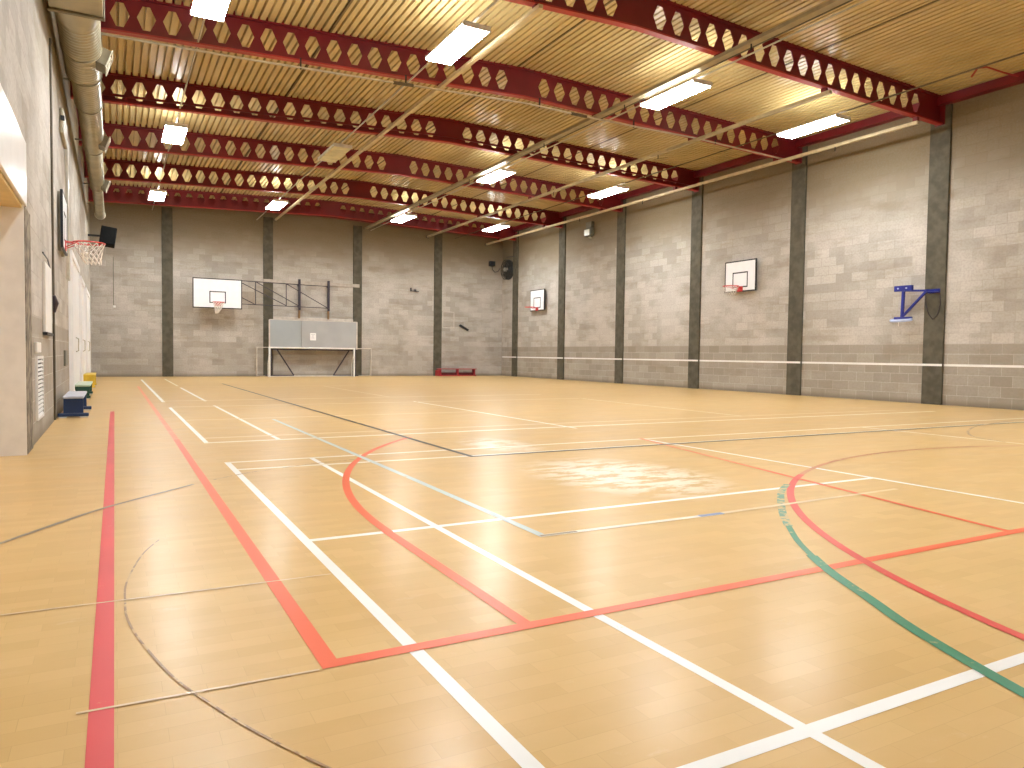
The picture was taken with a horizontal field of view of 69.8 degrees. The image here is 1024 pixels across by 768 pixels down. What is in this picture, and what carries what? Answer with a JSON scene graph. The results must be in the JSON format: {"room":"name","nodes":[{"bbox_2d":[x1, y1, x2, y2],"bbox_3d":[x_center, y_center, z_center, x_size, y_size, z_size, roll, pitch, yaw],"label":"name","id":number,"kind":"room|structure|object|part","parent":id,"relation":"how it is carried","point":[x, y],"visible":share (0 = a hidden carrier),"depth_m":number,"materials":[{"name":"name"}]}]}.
{"room":"sports hall","nodes":[
{"label":"sports hall","id":0,"kind":"room"},
{"bbox_2d":[0,0,90,455],"bbox_3d":[-7.759,-3.219,11.753,0.980,7.300,33.500,-1,3,-28],"label":"wall","id":1,"kind":"structure","parent":0,"point":[26,26],"depth_m":7.64,"materials":[{"name":"concrete"}]},
{"bbox_3d":[-3.431,-1.865,4.781,0.030,0.600,4.820,-1,3,-28],"label":"lintel panel","id":2,"kind":"part","parent":1,"relation":"part of","materials":[{"name":"white paint"}]},
{"bbox_2d":[34,342,40,352],"bbox_3d":[-5.021,-0.387,7.743,0.030,0.108,0.705,-1,3,-28],"label":"socket plate","id":3,"kind":"object","parent":1,"relation":"attached to","point":[37,345],"visible":1,"depth_m":7.74,"materials":[{"name":"white paint"}]},
{"bbox_2d":[35,356,43,420],"bbox_3d":[-5.229,0.035,8.130,0.024,0.690,0.760,-1,3,-28],"label":"air vent","id":4,"kind":"object","parent":1,"relation":"in","point":[39,360],"visible":1,"depth_m":8.08,"materials":[{"name":"white metal"}]},
{"bbox_2d":[42,252,52,335],"bbox_3d":[-5.726,-1.080,9.056,0.049,0.963,1.151,-1,3,-28],"label":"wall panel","id":5,"kind":"object","parent":1,"relation":"attached to","point":[46,270],"visible":1,"depth_m":8.80,"materials":[{"name":"beige paint"}]},
{"bbox_2d":[49,38,55,419],"bbox_3d":[-6.283,-2.091,10.044,0.028,5.180,0.032,-1,3,-28],"label":"pillar","id":6,"kind":"structure","parent":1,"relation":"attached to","point":[50,39],"depth_m":10.03,"materials":[{"name":"grey concrete"}]},
{"bbox_2d":[52,295,58,312],"bbox_3d":[-6.199,-1.087,9.974,0.075,0.232,0.113,-1,3,-28],"label":"wall hook","id":7,"kind":"object","parent":1,"relation":"attached to","point":[55,301],"visible":1,"depth_m":9.95,"materials":[{"name":"metal"}]},
{"bbox_2d":[59,108,67,148],"bbox_3d":[-7.439,-4.233,12.191,0.074,0.400,1.150,-1,3,-28],"label":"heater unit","id":8,"kind":"object","parent":1,"relation":"attached to","point":[62,121],"visible":1,"depth_m":11.76,"materials":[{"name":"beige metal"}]},
{"bbox_2d":[64,350,67,365],"bbox_3d":[-7.590,-0.444,12.486,0.030,0.260,0.600,-1,3,-28],"label":"wall plate","id":9,"kind":"object","parent":1,"relation":"attached to","point":[65,351],"visible":1,"depth_m":12.23,"materials":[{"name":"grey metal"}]},
{"bbox_2d":[65,140,69,280],"bbox_3d":[-8.003,-3.105,13.219,0.044,2.450,0.400,-1,3,-28],"label":"cable trunking","id":10,"kind":"object","parent":1,"relation":"attached to","point":[67,149],"visible":0.7,"depth_m":13.07,"materials":[{"name":"grey metal"}]},
{"bbox_2d":[68,249,80,390],"bbox_3d":[-9.065,-1.149,15.268,0.097,2.850,3.650,-1,3,-28],"label":"door","id":11,"kind":"structure","parent":1,"relation":"in","point":[74,304],"depth_m":14.66,"materials":[{"name":"white paint"}]},
{"bbox_2d":[47,0,112,219],"bbox_3d":[-6.423,-5.034,11.026,0.764,0.572,30.900,-1,3,-28],"label":"air duct","id":12,"kind":"object","parent":1,"relation":"attached to","point":[78,22],"visible":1,"depth_m":11.23,"materials":[{"name":"metal"}]},
{"bbox_3d":[-5.513,-4.944,9.286,0.630,0.550,0.070,-1,3,-28],"label":"flange frame","id":13,"kind":"part","parent":12,"relation":"part of","materials":[{"name":"metal"}]},
{"bbox_2d":[98,135,110,152],"bbox_3d":[-8.736,-5.150,15.743,0.225,0.294,0.440,-1,3,-28],"label":"outlet","id":14,"kind":"object","parent":12,"relation":"attached to","point":[103,145],"depth_m":15.58,"materials":[{"name":"metal"}]},
{"bbox_2d":[96,47,112,75],"bbox_3d":[-6.215,-4.918,11.201,0.234,0.297,0.440,-1,3,-28],"label":"outlet","id":15,"kind":"object","parent":12,"relation":"attached to","point":[104,61],"depth_m":11.04,"materials":[{"name":"metal"}]},
{"bbox_2d":[101,179,109,192],"bbox_3d":[-10.993,-5.351,19.861,0.222,0.293,0.440,-1,3,-28],"label":"outlet","id":16,"kind":"object","parent":12,"relation":"attached to","point":[105,186],"depth_m":19.70,"materials":[{"name":"metal"}]},
{"bbox_2d":[57,189,105,264],"bbox_3d":[-6.846,-2.440,11.715,0.636,1.039,1.208,-1,3,-28],"label":"basketball hoop","id":17,"kind":"object","parent":1,"relation":"attached to","point":[63,241],"visible":1,"depth_m":11.59,"materials":[{"name":"black paint"}]},
{"bbox_2d":[80,276,85,380],"bbox_3d":[-10.886,-1.256,18.630,0.097,2.750,2.600,-1,3,-28],"label":"door","id":18,"kind":"structure","parent":1,"relation":"in","point":[82,284],"depth_m":18.68,"materials":[{"name":"white paint"}]},
{"bbox_2d":[85,287,90,372],"bbox_3d":[-12.838,-1.424,22.232,0.097,2.750,3.400,-1,3,-28],"label":"door","id":19,"kind":"structure","parent":1,"relation":"in","point":[87,295],"depth_m":22.16,"materials":[{"name":"white paint"}]},
{"bbox_2d":[88,225,116,247],"bbox_3d":[-13.693,-4.936,24.558,0.865,0.716,0.448,-1,3,-28],"label":"loudspeaker","id":20,"kind":"object","parent":1,"relation":"attached to","point":[107,235],"visible":0.91,"depth_m":24.49,"materials":[{"name":"black paint"}]},
{"bbox_2d":[100,226,115,244],"bbox_3d":[-13.471,-4.961,24.486,0.491,0.604,0.112,-1,3,-28],"label":"speaker grille","id":21,"kind":"object","parent":20,"relation":"attached to","point":[107,234],"depth_m":24.48,"materials":[{"name":"black plastic"}]},
{"bbox_2d":[90,192,502,376],"bbox_3d":[-7.964,-4.036,30.840,17.510,7.400,0.304,-1,3,-28],"label":"wall","id":22,"kind":"structure","parent":0,"point":[398,321],"depth_m":29.93,"materials":[{"name":"brick"}]},
{"bbox_2d":[113,257,113,304],"bbox_3d":[-14.674,-3.776,27.033,0.024,1.780,0.028,-1,3,-28],"label":"cable","id":23,"kind":"object","parent":22,"relation":"attached to","point":[113,257],"visible":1,"depth_m":27.02,"materials":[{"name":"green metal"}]},
{"bbox_2d":[192,277,329,318],"bbox_3d":[-9.707,-3.466,29.067,5.401,1.600,0.738,-1,3,-38],"label":"basketball hoop","id":24,"kind":"object","parent":22,"relation":"attached to","point":[215,293],"visible":1,"depth_m":28.20,"materials":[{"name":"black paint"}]},
{"bbox_3d":[-7.678,-3.677,30.728,0.120,1.260,0.199,-1,3,-28],"label":"wall post","id":25,"kind":"part","parent":24,"relation":"part of","materials":[{"name":"metal"}]},
{"bbox_2d":[103,191,499,238],"bbox_3d":[-7.827,-7.044,30.536,16.910,0.640,0.119,-1,3,-28],"label":"beam","id":26,"kind":"structure","parent":22,"relation":"attached to","point":[116,195],"depth_m":29.95,"materials":[{"name":"red metal"}]},
{"bbox_2d":[263,279,359,287],"bbox_3d":[-8.265,-4.175,30.470,3.950,0.140,0.054,-1,3,-28],"label":"batten","id":27,"kind":"object","parent":22,"relation":"attached to","point":[264,280],"visible":0.8,"depth_m":30.44,"materials":[{"name":"paint"}]},
{"bbox_2d":[273,317,352,321],"bbox_3d":[-8.301,-2.686,30.531,3.920,0.120,0.034,-1,3,-28],"label":"batten","id":28,"kind":"object","parent":22,"relation":"attached to","point":[284,318],"visible":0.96,"depth_m":30.56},
{"bbox_2d":[256,0,498,219],"bbox_3d":[-2.231,-5.873,14.624,0.032,0.032,33.460,-1,3,-28],"label":"conduit","id":29,"kind":"object","parent":22,"relation":"attached to","point":[496,1],"visible":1,"depth_m":15.31,"materials":[{"name":"white metal"}]},
{"bbox_2d":[265,199,287,209],"bbox_3d":[-8.254,-6.306,25.740,0.484,0.138,1.580,-1,3,-28],"label":"strip light","id":30,"kind":"object","parent":29,"relation":"hanging from","point":[276,204],"visible":1,"depth_m":25.46,"materials":[{"name":"white plastic"}]},
{"bbox_2d":[318,143,351,162],"bbox_3d":[-4.589,-5.990,18.976,0.484,0.138,1.580,-1,3,-28],"label":"strip light","id":31,"kind":"object","parent":29,"relation":"hanging from","point":[335,151],"visible":1,"depth_m":18.80,"materials":[{"name":"white plastic"}]},
{"bbox_2d":[425,20,490,65],"bbox_3d":[-0.923,-5.674,12.212,0.484,0.138,1.580,-1,3,-28],"label":"strip light","id":32,"kind":"object","parent":29,"relation":"hanging from","point":[466,34],"visible":1,"depth_m":12.06,"materials":[{"name":"white plastic"}]},
{"bbox_2d":[489,261,499,271],"bbox_3d":[-0.793,-5.478,34.376,0.592,0.504,0.199,-1,3,-28],"label":"box","id":33,"kind":"object","parent":22,"relation":"attached to","point":[491,263],"visible":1,"depth_m":34.22,"materials":[{"name":"black paint"}]},
{"bbox_2d":[370,0,867,230],"bbox_3d":[1.893,-5.911,16.858,0.032,0.032,33.460,-1,3,-28],"label":"conduit","id":34,"kind":"object","parent":22,"relation":"attached to","point":[863,1],"visible":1,"depth_m":13.40,"materials":[{"name":"white metal"}]},
{"bbox_2d":[391,213,416,222],"bbox_3d":[-4.130,-6.345,27.973,0.484,0.138,1.580,-1,3,-28],"label":"strip light","id":35,"kind":"object","parent":34,"relation":"hanging from","point":[404,217],"visible":1,"depth_m":27.79,"materials":[{"name":"white plastic"}]},
{"bbox_2d":[477,168,515,183],"bbox_3d":[-0.465,-6.029,21.209,0.484,0.138,1.580,-1,3,-28],"label":"strip light","id":36,"kind":"object","parent":34,"relation":"hanging from","point":[501,173],"visible":1,"depth_m":21.05,"materials":[{"name":"white plastic"}]},
{"bbox_2d":[640,77,712,109],"bbox_3d":[3.201,-5.712,14.445,0.484,0.138,1.580,-1,3,-28],"label":"strip light","id":37,"kind":"object","parent":34,"relation":"hanging from","point":[692,86],"visible":1,"depth_m":14.29,"materials":[{"name":"white plastic"}]},
{"bbox_2d":[0,376,1023,767],"bbox_3d":[-0.362,0.457,15.933,18.410,0.203,34.100,-1,3,-28],"label":"floor","id":38,"kind":"structure","parent":0,"point":[196,571],"depth_m":3.25,"materials":[{"name":"brown wood"}]},
{"bbox_2d":[24,206,32,453],"bbox_3d":[-4.699,-0.507,7.083,0.070,2.330,0.520,-1,3,-28],"label":"concrete column","id":39,"kind":"structure","parent":38,"relation":"on","point":[27,238],"depth_m":7.04,"materials":[{"name":"grey concrete"}]},
{"bbox_2d":[58,391,91,417],"bbox_3d":[-6.753,0.305,11.364,0.390,0.315,1.560,-1,3,-28],"label":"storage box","id":40,"kind":"object","parent":38,"relation":"on","point":[74,402],"visible":1,"depth_m":10.73,"materials":[{"name":"blue plastic"}]},
{"bbox_3d":[-6.408,0.330,10.727,0.255,0.234,0.040,-1,3,-28],"label":"leg","id":41,"kind":"part","parent":40,"relation":"part of","materials":[{"name":"blue plastic"}]},
{"bbox_3d":[-6.752,0.165,11.358,0.265,0.035,1.530,-1,3,-28],"label":"seat","id":42,"kind":"part","parent":40,"relation":"part of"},
{"bbox_3d":[-7.098,0.271,12.000,0.255,0.234,0.040,-1,3,-28],"label":"leg","id":43,"kind":"part","parent":40,"relation":"part of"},
{"bbox_2d":[75,381,92,398],"bbox_3d":[-9.062,0.122,15.529,0.300,0.290,1.930,-1,3,-28],"label":"storage box","id":44,"kind":"object","parent":38,"relation":"on","point":[81,385],"visible":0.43,"depth_m":14.77,"materials":[{"name":"green plastic"}]},
{"bbox_3d":[-8.628,0.155,14.729,0.280,0.209,0.040,-1,3,-28],"label":"leg","id":45,"kind":"part","parent":44,"relation":"part of","materials":[{"name":"green plastic"}]},
{"bbox_3d":[-9.060,-0.005,15.524,0.300,0.035,1.900,-1,3,-28],"label":"seat","id":46,"kind":"part","parent":44,"relation":"part of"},
{"bbox_2d":[83,373,96,388],"bbox_3d":[-11.236,-0.100,19.519,0.300,0.360,1.830,-1,3,-28],"label":"storage box","id":47,"kind":"object","parent":38,"relation":"on","point":[87,376],"visible":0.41,"depth_m":18.78,"materials":[{"name":"yellow plastic"}]},
{"bbox_3d":[-10.827,-0.069,18.764,0.280,0.279,0.040,-1,3,-28],"label":"leg","id":48,"kind":"part","parent":47,"relation":"part of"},
{"bbox_3d":[-11.234,-0.262,19.513,0.300,0.035,1.800,-1,3,-28],"label":"seat","id":49,"kind":"part","parent":47,"relation":"part of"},
{"bbox_2d":[161,207,173,376],"bbox_3d":[-13.102,-3.482,27.915,0.380,6.400,0.095,-1,3,-28],"label":"concrete column","id":50,"kind":"structure","parent":38,"relation":"on","point":[166,213],"depth_m":27.87,"materials":[{"name":"grey concrete"}]},
{"bbox_2d":[263,217,272,375],"bbox_3d":[-9.857,-3.512,29.672,0.380,6.400,0.095,-1,3,-28],"label":"concrete column","id":51,"kind":"structure","parent":38,"relation":"on","point":[267,221],"depth_m":29.60,"materials":[{"name":"grey concrete"}]},
{"bbox_2d":[265,319,357,375],"bbox_3d":[-8.171,-1.458,30.184,3.801,2.298,0.100,-1,3,-28],"label":"table","id":52,"kind":"object","parent":38,"relation":"on","point":[282,333],"visible":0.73,"depth_m":30.11,"materials":[{"name":"wood"}]},
{"bbox_3d":[-9.662,-0.847,29.422,0.060,1.100,0.070,-1,3,-28],"label":"leg","id":53,"kind":"part","parent":52,"relation":"part of","materials":[{"name":"metal"}]},
{"bbox_3d":[-9.161,-0.871,29.681,0.708,1.084,0.045,-1,3,-28],"label":"leg","id":54,"kind":"part","parent":52,"relation":"part of","materials":[{"name":"metal"}]},
{"bbox_2d":[310,333,315,339],"bbox_3d":[-8.158,-1.937,30.111,0.240,0.300,0.008,-1,3,-28],"label":"notice","id":55,"kind":"object","parent":52,"relation":"attached to","point":[312,335],"visible":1,"depth_m":30.11,"materials":[{"name":"white paper"}]},
{"bbox_3d":[-8.148,-1.411,30.216,3.570,0.060,0.060,-1,3,-28],"label":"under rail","id":56,"kind":"part","parent":52,"relation":"part of","materials":[{"name":"metal"}]},
{"bbox_3d":[-7.156,-0.890,30.767,0.708,1.084,0.045,-1,3,-28],"label":"leg","id":57,"kind":"part","parent":52,"relation":"part of","materials":[{"name":"metal"}]},
{"bbox_2d":[268,347,354,376],"bbox_3d":[-8.102,-0.886,29.752,3.452,1.191,0.370,-1,3,-28],"label":"goal","id":58,"kind":"object","parent":38,"relation":"on","point":[353,349],"visible":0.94,"depth_m":29.49,"materials":[{"name":"white paint"}]},
{"bbox_3d":[-9.517,-0.851,28.817,0.068,1.160,0.072,-1,3,-28],"label":"post","id":59,"kind":"part","parent":58,"relation":"part of","materials":[{"name":"white metal"}]},
{"bbox_3d":[-6.545,-0.879,30.427,0.068,1.160,0.072,-1,3,-28],"label":"post","id":60,"kind":"part","parent":58,"relation":"part of","materials":[{"name":"white metal"}]},
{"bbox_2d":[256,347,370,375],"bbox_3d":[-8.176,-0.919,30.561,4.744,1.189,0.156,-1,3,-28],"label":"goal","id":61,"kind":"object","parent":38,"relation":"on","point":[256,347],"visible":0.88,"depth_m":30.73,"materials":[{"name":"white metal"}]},
{"bbox_2d":[353,225,361,374],"bbox_3d":[-6.621,-3.542,31.425,0.380,6.400,0.095,-1,3,-28],"label":"concrete column","id":62,"kind":"structure","parent":38,"relation":"on","point":[357,230],"depth_m":31.36,"materials":[{"name":"grey concrete"}]},
{"bbox_2d":[433,234,442,375],"bbox_3d":[-3.359,-3.572,33.191,0.380,6.400,0.095,-1,3,-28],"label":"concrete column","id":63,"kind":"structure","parent":38,"relation":"on","point":[437,346],"depth_m":33.15,"materials":[{"name":"grey concrete"}]},
{"bbox_2d":[435,368,475,375],"bbox_3d":[-2.522,-0.536,33.420,1.920,0.335,0.400,-1,3,-28],"label":"bench","id":64,"kind":"object","parent":38,"relation":"on","point":[438,372],"visible":0.97,"depth_m":33.33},
{"bbox_3d":[-2.514,-0.469,33.427,1.800,0.120,0.040,-1,3,-28],"label":"rail","id":65,"kind":"part","parent":64,"relation":"part of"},
{"bbox_2d":[511,231,518,376],"bbox_3d":[0.168,-3.655,33.582,0.105,6.620,0.460,-1,3,-28],"label":"concrete column","id":66,"kind":"structure","parent":38,"relation":"on","point":[515,243],"depth_m":33.51,"materials":[{"name":"grey concrete"}]},
{"bbox_2d":[557,217,565,379],"bbox_3d":[2.053,-3.492,30.103,0.105,6.620,0.460,-1,3,-28],"label":"concrete column","id":67,"kind":"structure","parent":38,"relation":"on","point":[562,232],"depth_m":30.03,"materials":[{"name":"grey concrete"}]},
{"bbox_2d":[614,199,625,383],"bbox_3d":[3.943,-3.329,26.616,0.105,6.620,0.460,-1,3,-28],"label":"concrete column","id":68,"kind":"structure","parent":38,"relation":"on","point":[621,217],"depth_m":26.56,"materials":[{"name":"grey concrete"}]},
{"bbox_2d":[688,177,703,388],"bbox_3d":[5.809,-3.168,23.172,0.105,6.620,0.460,-1,3,-28],"label":"concrete column","id":69,"kind":"structure","parent":38,"relation":"on","point":[697,197],"depth_m":23.12,"materials":[{"name":"grey concrete"}]},
{"bbox_2d":[786,146,807,395],"bbox_3d":[7.670,-3.008,19.737,0.105,6.620,0.460,-1,3,-28],"label":"concrete column","id":70,"kind":"structure","parent":38,"relation":"on","point":[799,172],"depth_m":19.69,"materials":[{"name":"grey concrete"}]},
{"bbox_2d":[921,104,952,404],"bbox_3d":[9.489,-2.841,16.382,0.105,6.600,0.460,-1,3,-28],"label":"concrete column","id":71,"kind":"structure","parent":38,"relation":"on","point":[940,136],"depth_m":16.34,"materials":[{"name":"grey concrete"}]},
{"bbox_2d":[500,70,1023,231],"bbox_3d":[7.464,-6.398,19.854,0.199,0.180,33.500,-1,3,-28],"label":"beam","id":72,"kind":"structure","parent":71,"relation":"attached to","point":[1007,81],"depth_m":18.35,"materials":[{"name":"red metal"}]},
{"bbox_2d":[971,66,1018,76],"bbox_3d":[9.636,-6.167,14.568,1.040,0.180,0.190,0,2,-7],"label":"pipe","id":73,"kind":"object","parent":72,"relation":"attached to","point":[972,75],"visible":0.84,"depth_m":14.54,"materials":[{"name":"red metal"}]},
{"bbox_2d":[889,285,939,325],"bbox_3d":[9.083,-1.779,16.622,0.318,0.931,1.035,-1,3,-39],"label":"wall bracket","id":74,"kind":"object","parent":71,"relation":"attached to","point":[906,288],"visible":1,"depth_m":16.72,"materials":[{"name":"blue metal"}]},
{"bbox_3d":[9.181,-2.106,16.516,0.165,0.082,0.756,-1,3,-41],"label":"arm","id":75,"kind":"part","parent":74,"relation":"part of","materials":[{"name":"blue metal"}]},
{"bbox_2d":[926,297,940,319],"bbox_3d":[9.408,-1.719,16.413,0.020,0.567,0.353,-1,3,-28],"label":"loop","id":76,"kind":"object","parent":74,"relation":"hanging from","point":[940,297],"visible":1,"depth_m":16.31,"materials":[{"name":"metal"}]},
{"bbox_2d":[101,0,1023,230],"bbox_3d":[0.123,-6.754,15.859,17.510,0.769,34.100,-1,3,-28],"label":"ceiling","id":77,"kind":"structure","parent":0,"point":[917,43],"depth_m":15.55,"materials":[{"name":"beige metal"}]},
{"bbox_2d":[75,106,89,187],"bbox_3d":[-7.229,-6.261,11.898,0.199,0.180,33.500,-1,3,-28],"label":"beam","id":78,"kind":"structure","parent":77,"relation":"attached to","point":[84,156],"depth_m":20.85,"materials":[{"name":"red metal"}]},
{"bbox_2d":[88,183,516,240],"bbox_3d":[-7.253,-6.899,29.420,16.854,0.983,0.220,-1,3,-28],"label":"roof beam","id":79,"kind":"structure","parent":77,"relation":"attached to","point":[330,208],"depth_m":28.72,"materials":[{"name":"red metal"}]},
{"bbox_2d":[84,156,563,228],"bbox_3d":[-5.367,-6.736,25.942,16.854,0.983,0.220,-1,3,-28],"label":"roof beam","id":80,"kind":"structure","parent":77,"relation":"attached to","point":[359,189],"depth_m":25.12,"materials":[{"name":"red metal"}]},
{"bbox_2d":[79,120,622,212],"bbox_3d":[-3.477,-6.573,22.454,16.854,0.983,0.220,-1,3,-28],"label":"roof beam","id":81,"kind":"structure","parent":77,"relation":"attached to","point":[396,164],"depth_m":21.47,"materials":[{"name":"red metal"}]},
{"bbox_2d":[71,69,698,191],"bbox_3d":[-1.611,-6.412,19.011,16.854,0.983,0.220,-1,3,-28],"label":"roof beam","id":82,"kind":"structure","parent":77,"relation":"attached to","point":[448,131],"depth_m":17.87,"materials":[{"name":"red metal"}]},
{"bbox_2d":[101,0,801,164],"bbox_3d":[0.250,-6.252,15.576,16.854,0.983,0.220,-1,3,-28],"label":"roof beam","id":83,"kind":"structure","parent":77,"relation":"attached to","point":[523,83],"depth_m":14.26,"materials":[{"name":"red metal"}]},
{"bbox_2d":[101,32,791,161],"bbox_3d":[0.380,-5.866,15.505,15.811,0.430,0.068,-1,3,-28],"label":"pipe","id":84,"kind":"object","parent":83,"relation":"attached to","point":[300,67],"visible":1,"depth_m":14.17,"materials":[{"name":"metal"}]},
{"bbox_3d":[7.652,-6.180,19.590,0.015,0.620,0.220,-1,3,-28],"label":"plate","id":85,"kind":"part","parent":83,"relation":"part of","materials":[{"name":"red metal"}]},
{"bbox_2d":[504,0,945,126],"bbox_3d":[2.069,-6.095,12.220,16.854,0.983,0.220,-1,3,-28],"label":"roof beam","id":86,"kind":"structure","parent":77,"relation":"attached to","point":[636,15],"depth_m":13.43,"materials":[{"name":"red metal"}]},
{"bbox_2d":[152,18,205,209],"bbox_3d":[-5.528,-5.842,12.839,0.032,0.032,33.460,-1,3,-28],"label":"conduit","id":87,"kind":"object","parent":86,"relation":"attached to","point":[203,21],"visible":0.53,"depth_m":14.42,"materials":[{"name":"white metal"}]},
{"bbox_2d":[148,189,166,200],"bbox_3d":[-11.790,-6.296,24.394,0.484,0.138,1.580,-1,3,-28],"label":"strip light","id":88,"kind":"object","parent":87,"relation":"hanging from","point":[155,194],"visible":1,"depth_m":24.14,"materials":[{"name":"white plastic"}]},
{"bbox_2d":[161,121,187,144],"bbox_3d":[-8.029,-5.972,17.454,0.484,0.138,1.580,-1,3,-28],"label":"strip light","id":89,"kind":"object","parent":87,"relation":"hanging from","point":[173,133],"visible":1,"depth_m":17.27,"materials":[{"name":"white plastic"}]},
{"bbox_2d":[190,0,229,21],"bbox_3d":[-4.316,-5.651,10.602,0.484,0.138,1.580,-1,3,-28],"label":"strip light","id":90,"kind":"object","parent":87,"relation":"hanging from","point":[215,10],"visible":1,"depth_m":10.98,"materials":[{"name":"white plastic"}]},
{"bbox_2d":[274,4,542,220],"bbox_3d":[-4.557,-6.201,20.406,0.105,0.109,21.000,-1,3,-28],"label":"rail","id":91,"kind":"object","parent":86,"relation":"hanging from","point":[536,8],"visible":1,"depth_m":14.66,"materials":[{"name":"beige metal"}]},
{"bbox_2d":[364,0,853,228],"bbox_3d":[1.730,-5.941,16.751,0.204,0.214,33.430,-1,3,-28],"label":"cable tray","id":92,"kind":"object","parent":86,"relation":"hanging from","point":[830,5],"visible":1,"depth_m":14.50,"materials":[{"name":"beige metal"}]},
{"bbox_2d":[426,87,831,237],"bbox_3d":[1.218,-6.119,23.540,0.112,0.244,21.000,-1,3,-28],"label":"rail","id":93,"kind":"object","parent":86,"relation":"hanging from","point":[824,91],"visible":1,"depth_m":18.51,"materials":[{"name":"beige metal"}]},
{"bbox_2d":[485,117,918,245],"bbox_3d":[3.761,-6.051,24.978,0.105,0.257,20.900,-1,3,-28],"label":"rail","id":94,"kind":"object","parent":86,"relation":"hanging from","point":[915,121],"visible":0.99,"depth_m":20.22,"materials":[{"name":"beige metal"}]},
{"bbox_2d":[455,52,1023,238],"bbox_3d":[5.375,-5.944,18.743,0.032,0.032,33.460,-1,3,-28],"label":"conduit","id":95,"kind":"object","parent":86,"relation":"attached to","point":[1022,52],"visible":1,"depth_m":15.51,"materials":[{"name":"white metal"}]},
{"bbox_2d":[482,223,509,231],"bbox_3d":[-0.648,-6.377,29.859,0.484,0.138,1.580,-1,3,-28],"label":"strip light","id":96,"kind":"object","parent":95,"relation":"hanging from","point":[498,226],"visible":1,"depth_m":29.71,"materials":[{"name":"white plastic"}]},
{"bbox_2d":[587,185,629,198],"bbox_3d":[3.018,-6.061,23.095,0.484,0.138,1.580,-1,3,-28],"label":"strip light","id":97,"kind":"object","parent":95,"relation":"hanging from","point":[618,188],"visible":1,"depth_m":22.94,"materials":[{"name":"white plastic"}]},
{"bbox_2d":[777,113,850,138],"bbox_3d":[6.683,-5.745,16.331,0.484,0.138,1.580,-1,3,-28],"label":"strip light","id":98,"kind":"object","parent":95,"relation":"hanging from","point":[835,119],"visible":1,"depth_m":16.17,"materials":[{"name":"white plastic"}]},
{"bbox_3d":[9.471,-6.023,16.235,0.015,0.620,0.220,-1,3,-28],"label":"plate","id":99,"kind":"part","parent":86,"relation":"part of","materials":[{"name":"red metal"}]},
{"bbox_2d":[501,83,1023,409],"bbox_3d":[7.621,-3.362,20.081,0.358,7.300,33.500,-1,3,-28],"label":"wall","id":100,"kind":"structure","parent":0,"point":[867,199],"depth_m":18.96,"materials":[{"name":"concrete"}]},
{"bbox_2d":[501,256,514,279],"bbox_3d":[-0.185,-5.368,33.892,0.299,1.075,1.163,-1,3,-28],"label":"wall fan","id":101,"kind":"object","parent":100,"relation":"attached to","point":[507,271],"visible":1,"depth_m":33.89,"materials":[{"name":"black paint"}]},
{"bbox_2d":[525,289,545,310],"bbox_3d":[0.887,-3.602,31.481,0.740,0.908,1.208,-1,3,-28],"label":"basketball hoop","id":102,"kind":"object","parent":100,"relation":"attached to","point":[537,297],"visible":1,"depth_m":31.55,"materials":[{"name":"white plastic"}]},
{"bbox_2d":[584,221,593,238],"bbox_3d":[2.960,-5.898,28.143,0.234,0.634,0.450,-1,3,-28],"label":"floodlight","id":103,"kind":"object","parent":100,"relation":"attached to","point":[589,231],"visible":1,"depth_m":28.02,"materials":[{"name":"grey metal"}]},
{"bbox_2d":[584,228,593,238],"bbox_3d":[2.959,-5.768,28.149,0.206,0.374,0.450,-1,3,-28],"label":"lamp","id":104,"kind":"object","parent":103,"relation":"attached to","point":[588,232],"depth_m":27.98,"materials":[{"name":"white metal"}]},
{"bbox_2d":[722,258,756,295],"bbox_3d":[6.437,-3.074,21.240,0.740,1.026,1.208,-1,3,-28],"label":"basketball hoop","id":105,"kind":"object","parent":100,"relation":"attached to","point":[740,276],"visible":1,"depth_m":21.26,"materials":[{"name":"white plastic"}]}
]}

